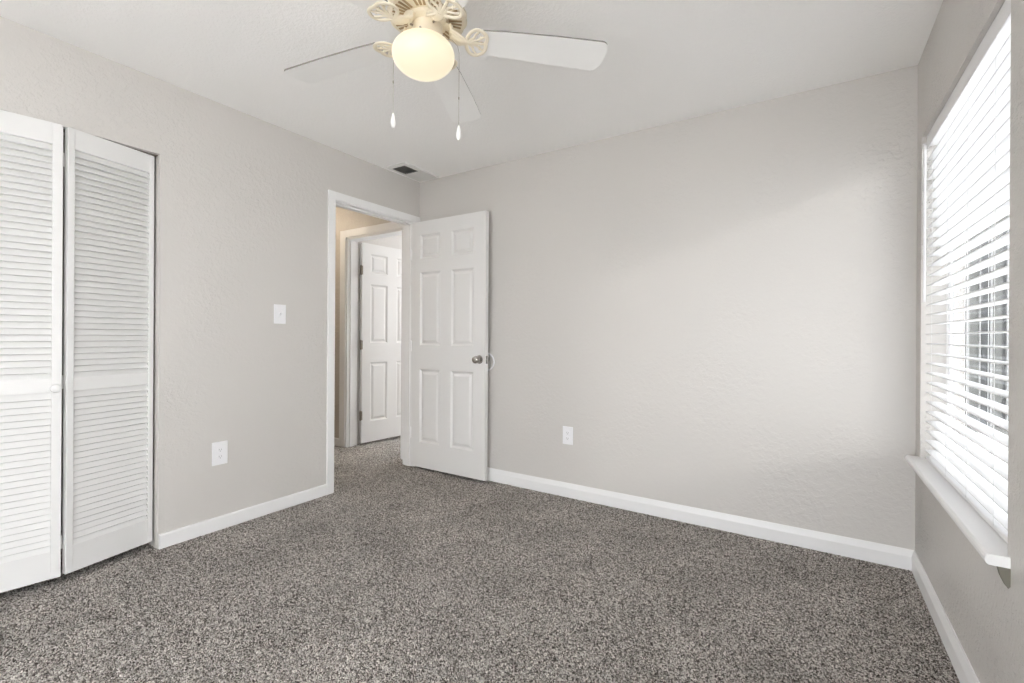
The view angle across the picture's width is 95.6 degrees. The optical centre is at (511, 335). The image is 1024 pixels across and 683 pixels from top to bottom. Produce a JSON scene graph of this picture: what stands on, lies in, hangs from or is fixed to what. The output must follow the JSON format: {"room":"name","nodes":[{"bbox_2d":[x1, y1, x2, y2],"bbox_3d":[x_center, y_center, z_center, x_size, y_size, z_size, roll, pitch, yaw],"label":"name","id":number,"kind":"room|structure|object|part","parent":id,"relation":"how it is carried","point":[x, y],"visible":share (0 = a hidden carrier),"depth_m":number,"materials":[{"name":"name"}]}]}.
{"room":"empty bedroom","nodes":[
{"label":"empty bedroom","id":0,"kind":"room"},
{"bbox_2d":[61,135,64,530],"bbox_3d":[-2.956,-0.119,1.520,0.680,2.440,3.000,0,0,33],"label":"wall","id":1,"kind":"structure","parent":0,"point":[63,135],"depth_m":2.63,"materials":[{"name":"grey paint"}]},
{"bbox_2d":[0,16,419,548],"bbox_3d":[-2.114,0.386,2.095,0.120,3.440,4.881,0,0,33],"label":"wall","id":2,"kind":"structure","parent":0,"point":[241,199],"depth_m":2.67,"materials":[{"name":"grey paint"}]},
{"bbox_2d":[0,110,154,592],"bbox_3d":[-2.023,0.066,2.100,0.130,2.011,0.719,0,0,31],"label":"closet door","id":3,"kind":"structure","parent":2,"relation":"in","point":[106,381],"depth_m":2.10,"materials":[{"name":"white paint"}]},
{"bbox_3d":[-2.132,0.065,1.948,0.028,2.011,0.351,0,0,42],"label":"lead panel","id":4,"kind":"part","parent":3,"relation":"part of","materials":[{"name":"white paint"}]},
{"bbox_3d":[-2.006,0.230,2.041,0.037,0.038,0.038,0,0,42],"label":"knob","id":5,"kind":"part","parent":3,"relation":"part of","materials":[{"name":"white paint"}]},
{"bbox_3d":[-1.948,0.066,2.262,0.028,2.011,0.365,0,0,20],"label":"pivot panel","id":6,"kind":"part","parent":3,"relation":"part of","materials":[{"name":"white paint"}]},
{"bbox_2d":[63,129,157,156],"bbox_3d":[-2.238,-0.946,1.862,0.034,0.003,1.375,0,0,33],"label":"closet track","id":7,"kind":"object","parent":2,"relation":"attached to","point":[154,155],"visible":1,"depth_m":2.39,"materials":[{"name":"silver metal"}]},
{"bbox_2d":[212,440,227,465],"bbox_3d":[-1.674,0.671,2.663,0.009,0.132,0.084,0,0,33],"label":"wall outlet","id":8,"kind":"object","parent":2,"relation":"attached to","point":[219,449],"visible":1,"depth_m":2.66,"materials":[{"name":"white plastic"}]},
{"bbox_2d":[159,484,326,548],"bbox_3d":[-1.566,1.072,2.832,0.012,0.076,0.992,0,0,33],"label":"baseboard","id":9,"kind":"structure","parent":2,"relation":"attached to","point":[182,534],"depth_m":2.73,"materials":[{"name":"white paint"}]},
{"bbox_2d":[274,304,285,323],"bbox_3d":[-1.472,-0.140,2.957,0.022,0.122,0.078,0,0,33],"label":"light switch","id":10,"kind":"object","parent":2,"relation":"attached to","point":[279,310],"visible":1,"depth_m":2.96,"materials":[{"name":"white plastic"}]},
{"bbox_2d":[326,190,419,494],"bbox_3d":[-1.098,0.045,3.662,0.138,2.136,0.904,0,0,33],"label":"door frame","id":11,"kind":"structure","parent":2,"relation":"attached to","point":[333,196],"depth_m":3.49,"materials":[{"name":"white paint"}]},
{"bbox_2d":[410,210,488,480],"bbox_3d":[-0.517,0.071,3.743,0.791,2.050,0.171,0,0,33],"label":"door","id":12,"kind":"structure","parent":11,"relation":"attached to","point":[450,255],"depth_m":3.71,"materials":[{"name":"white paint"}]},
{"bbox_3d":[-0.266,0.180,3.519,0.066,0.066,0.068,0,0,33],"label":"knob","id":13,"kind":"part","parent":12,"relation":"part of","materials":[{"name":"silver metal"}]},
{"bbox_2d":[334,207,389,447],"bbox_3d":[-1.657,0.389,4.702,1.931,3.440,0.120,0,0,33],"label":"wall","id":14,"kind":"structure","parent":0,"point":[346,219],"depth_m":4.69,"materials":[{"name":"beige paint"}]},
{"bbox_2d":[334,438,338,445],"bbox_3d":[-2.122,1.068,4.919,0.921,0.076,0.012,0,0,33],"label":"baseboard","id":15,"kind":"structure","parent":14,"relation":"attached to","point":[336,440],"depth_m":4.69,"materials":[{"name":"white paint"}]},
{"bbox_2d":[339,222,403,459],"bbox_3d":[-1.292,0.031,4.462,0.959,2.160,0.138,0,0,33],"label":"door frame","id":16,"kind":"structure","parent":14,"relation":"attached to","point":[351,242],"depth_m":4.64,"materials":[{"name":"white paint"}]},
{"bbox_2d":[357,235,401,443],"bbox_3d":[-0.406,-0.103,5.362,1.745,2.440,2.459,0,0,33],"label":"wall","id":17,"kind":"structure","parent":0,"point":[394,241],"depth_m":4.77,"materials":[{"name":"grey paint"}]},
{"bbox_2d":[359,242,401,442],"bbox_3d":[-1.290,0.071,4.992,0.103,2.044,0.766,0,0,39],"label":"door","id":18,"kind":"structure","parent":17,"relation":"in","point":[380,266],"depth_m":4.90,"materials":[{"name":"white paint"}]},
{"bbox_2d":[0,0,942,182],"bbox_3d":[-0.661,-1.375,1.168,3.548,0.100,4.881,0,0,33],"label":"ceiling","id":19,"kind":"structure","parent":0,"point":[664,62],"depth_m":2.22,"materials":[{"name":"white paint"}]},
{"bbox_2d":[386,162,438,181],"bbox_3d":[-0.798,-1.320,3.754,0.213,0.012,0.390,0,0,33],"label":"ceiling vent","id":20,"kind":"object","parent":19,"relation":"in","point":[406,169],"visible":1,"depth_m":3.74,"materials":[{"name":"white metal"}]},
{"bbox_2d":[284,0,606,140],"bbox_3d":[-0.339,-1.010,1.652,1.269,0.625,1.277,0,0,33],"label":"ceiling fan","id":21,"kind":"object","parent":19,"relation":"hanging from","point":[422,50],"visible":1,"depth_m":1.69,"materials":[{"name":"white metal"}]},
{"bbox_3d":[-0.684,-1.075,1.829,0.491,0.028,0.145,0,0,26],"label":"blade","id":22,"kind":"part","parent":21,"relation":"part of","materials":[{"name":"white wood"}]},
{"bbox_3d":[-0.586,-1.074,1.344,0.145,0.028,0.491,0,0,44],"label":"blade","id":23,"kind":"part","parent":21,"relation":"part of","materials":[{"name":"white"}]},
{"bbox_3d":[-0.390,-0.926,1.655,0.067,0.271,0.002,0,0,0],"label":"pull chain","id":24,"kind":"part","parent":21,"relation":"part of","materials":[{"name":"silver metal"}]},
{"bbox_3d":[-0.316,-0.995,1.656,0.220,0.135,0.220,0,0,33],"label":"globe","id":25,"kind":"part","parent":21,"relation":"part of","materials":[{"name":"beige glass"}]},
{"bbox_3d":[-0.103,-1.071,1.284,0.145,0.028,0.491,0,0,-30],"label":"blade","id":26,"kind":"part","parent":21,"relation":"part of","materials":[{"name":"white"}]},
{"bbox_3d":[-0.254,-1.072,2.072,0.145,0.028,0.491,0,0,8],"label":"blade","id":27,"kind":"part","parent":21,"relation":"part of","materials":[{"name":"white"}]},
{"bbox_3d":[0.111,-1.070,1.738,0.491,0.028,0.145,0,0,-10],"label":"blade","id":28,"kind":"part","parent":21,"relation":"part of","materials":[{"name":"white"}]},
{"bbox_2d":[0,436,959,682],"bbox_3d":[-0.887,1.117,2.765,5.328,0.011,7.100,0,0,33],"label":"floor","id":29,"kind":"structure","parent":0,"point":[401,573],"depth_m":1.95,"materials":[{"name":"carpet"}]},
{"bbox_2d":[419,65,917,549],"bbox_3d":[0.606,-0.097,3.179,3.278,2.440,0.120,0,0,33],"label":"wall","id":30,"kind":"structure","parent":0,"point":[718,309],"depth_m":2.71,"materials":[{"name":"grey paint"}]},
{"bbox_2d":[488,353,494,370],"bbox_3d":[-0.194,0.200,3.614,0.140,0.140,0.011,0,0,33],"label":"bumper cover","id":31,"kind":"object","parent":30,"relation":"attached to","point":[491,362],"visible":0.48,"depth_m":3.59,"materials":[{"name":"white plastic"}]},
{"bbox_2d":[563,426,572,444],"bbox_3d":[0.389,0.694,3.239,0.078,0.124,0.009,0,0,33],"label":"wall outlet","id":32,"kind":"object","parent":30,"relation":"attached to","point":[567,431],"visible":1,"depth_m":3.23,"materials":[{"name":"white plastic"}]},
{"bbox_2d":[487,467,913,570],"bbox_3d":[0.562,1.074,3.122,3.278,0.097,0.014,0,0,33],"label":"baseboard","id":33,"kind":"structure","parent":30,"relation":"attached to","point":[898,557],"depth_m":2.69,"materials":[{"name":"white paint"}]},
{"bbox_2d":[915,0,1023,682],"bbox_3d":[0.760,-0.096,0.250,0.150,2.440,4.881,0,0,33],"label":"wall","id":34,"kind":"structure","parent":0,"point":[986,616],"depth_m":1.48,"materials":[{"name":"grey paint"}]},
{"bbox_2d":[912,550,979,682],"bbox_3d":[0.684,1.075,0.294,0.014,0.097,4.641,0,0,33],"label":"baseboard","id":35,"kind":"structure","parent":34,"relation":"attached to","point":[965,673],"depth_m":1.70,"materials":[{"name":"white paint"}]},
{"bbox_2d":[905,248,1010,588],"bbox_3d":[1.617,-0.139,1.660,0.162,1.564,1.196,0,0,33],"label":"window","id":36,"kind":"structure","parent":34,"relation":"in","point":[988,543],"depth_m":1.51,"materials":[{"name":"white plastic"}]},
{"bbox_3d":[1.672,-0.168,1.617,0.022,1.505,1.137,0,0,33],"label":"frame","id":37,"kind":"part","parent":36,"relation":"part of","materials":[{"name":"white plastic"}]},
{"bbox_3d":[1.672,-0.168,1.617,0.015,1.461,1.093,0,0,33],"label":"sash","id":38,"kind":"part","parent":36,"relation":"part of","materials":[{"name":"white plastic"}]},
{"bbox_3d":[1.603,0.577,1.666,0.140,0.028,1.196,0,0,33],"label":"sill","id":39,"kind":"part","parent":36,"relation":"part of","materials":[{"name":"white paint"}]},
{"bbox_2d":[923,0,1010,543],"bbox_3d":[1.614,-0.180,1.654,0.070,1.482,1.121,0,0,33],"label":"window blind","id":40,"kind":"object","parent":36,"relation":"attached to","point":[971,133],"visible":0.92,"depth_m":1.57,"materials":[{"name":"white plastic"}]},
{"bbox_3d":[1.835,-0.161,2.031,0.001,1.417,0.002,0,0,33],"label":"ladder cord","id":41,"kind":"part","parent":40,"relation":"part of","materials":[{"name":"white fabric"}]},
{"bbox_3d":[1.692,-0.162,1.808,0.001,1.417,0.002,0,0,33],"label":"ladder cord","id":42,"kind":"part","parent":40,"relation":"part of","materials":[{"name":"white plastic"}]},
{"bbox_3d":[1.879,-0.161,2.003,0.001,1.417,0.002,0,0,33],"label":"ladder cord","id":43,"kind":"part","parent":40,"relation":"part of","materials":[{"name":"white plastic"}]},
{"bbox_3d":[1.736,-0.162,1.780,0.001,1.417,0.002,0,0,33],"label":"ladder cord","id":44,"kind":"part","parent":40,"relation":"part of","materials":[{"name":"white plastic"}]},
{"bbox_3d":[1.617,0.553,1.649,0.048,0.017,1.113,0,0,33],"label":"rail","id":45,"kind":"part","parent":40,"relation":"part of","materials":[{"name":"white plastic"}]},
{"bbox_3d":[1.540,-0.163,1.572,0.001,1.417,0.002,0,0,33],"label":"ladder cord","id":46,"kind":"part","parent":40,"relation":"part of","materials":[{"name":"white plastic"}]},
{"bbox_3d":[1.584,-0.163,1.544,0.001,1.417,0.002,0,0,33],"label":"ladder cord","id":47,"kind":"part","parent":40,"relation":"part of","materials":[{"name":"white plastic"}]},
{"bbox_3d":[1.389,-0.164,1.337,0.001,1.417,0.002,0,0,33],"label":"ladder cord","id":48,"kind":"part","parent":40,"relation":"part of","materials":[{"name":"white plastic"}]},
{"label":"outside","id":49,"kind":"structure","parent":0,"visible":0},
{"bbox_2d":[965,432,1007,464],"bbox_3d":[-0.007,1.219,0.000,28.000,0.100,24.000,0,0,33],"label":"ground","id":50,"kind":"structure","parent":49,"point":[981,434],"depth_m":5.19,"materials":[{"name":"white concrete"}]},
{"bbox_2d":[965,214,1009,434],"bbox_3d":[8.817,-0.577,5.295,7.900,3.600,2.560,0,0,33],"label":"building","id":51,"kind":"structure","parent":50,"relation":"on","point":[1001,339],"depth_m":5.73,"materials":[{"name":"grey"}]},
{"bbox_3d":[6.188,-0.343,5.561,1.368,2.900,0.055,0,0,33],"label":"glass","id":52,"kind":"part","parent":51,"relation":"part of","materials":[{"name":"grey"}]}
]}

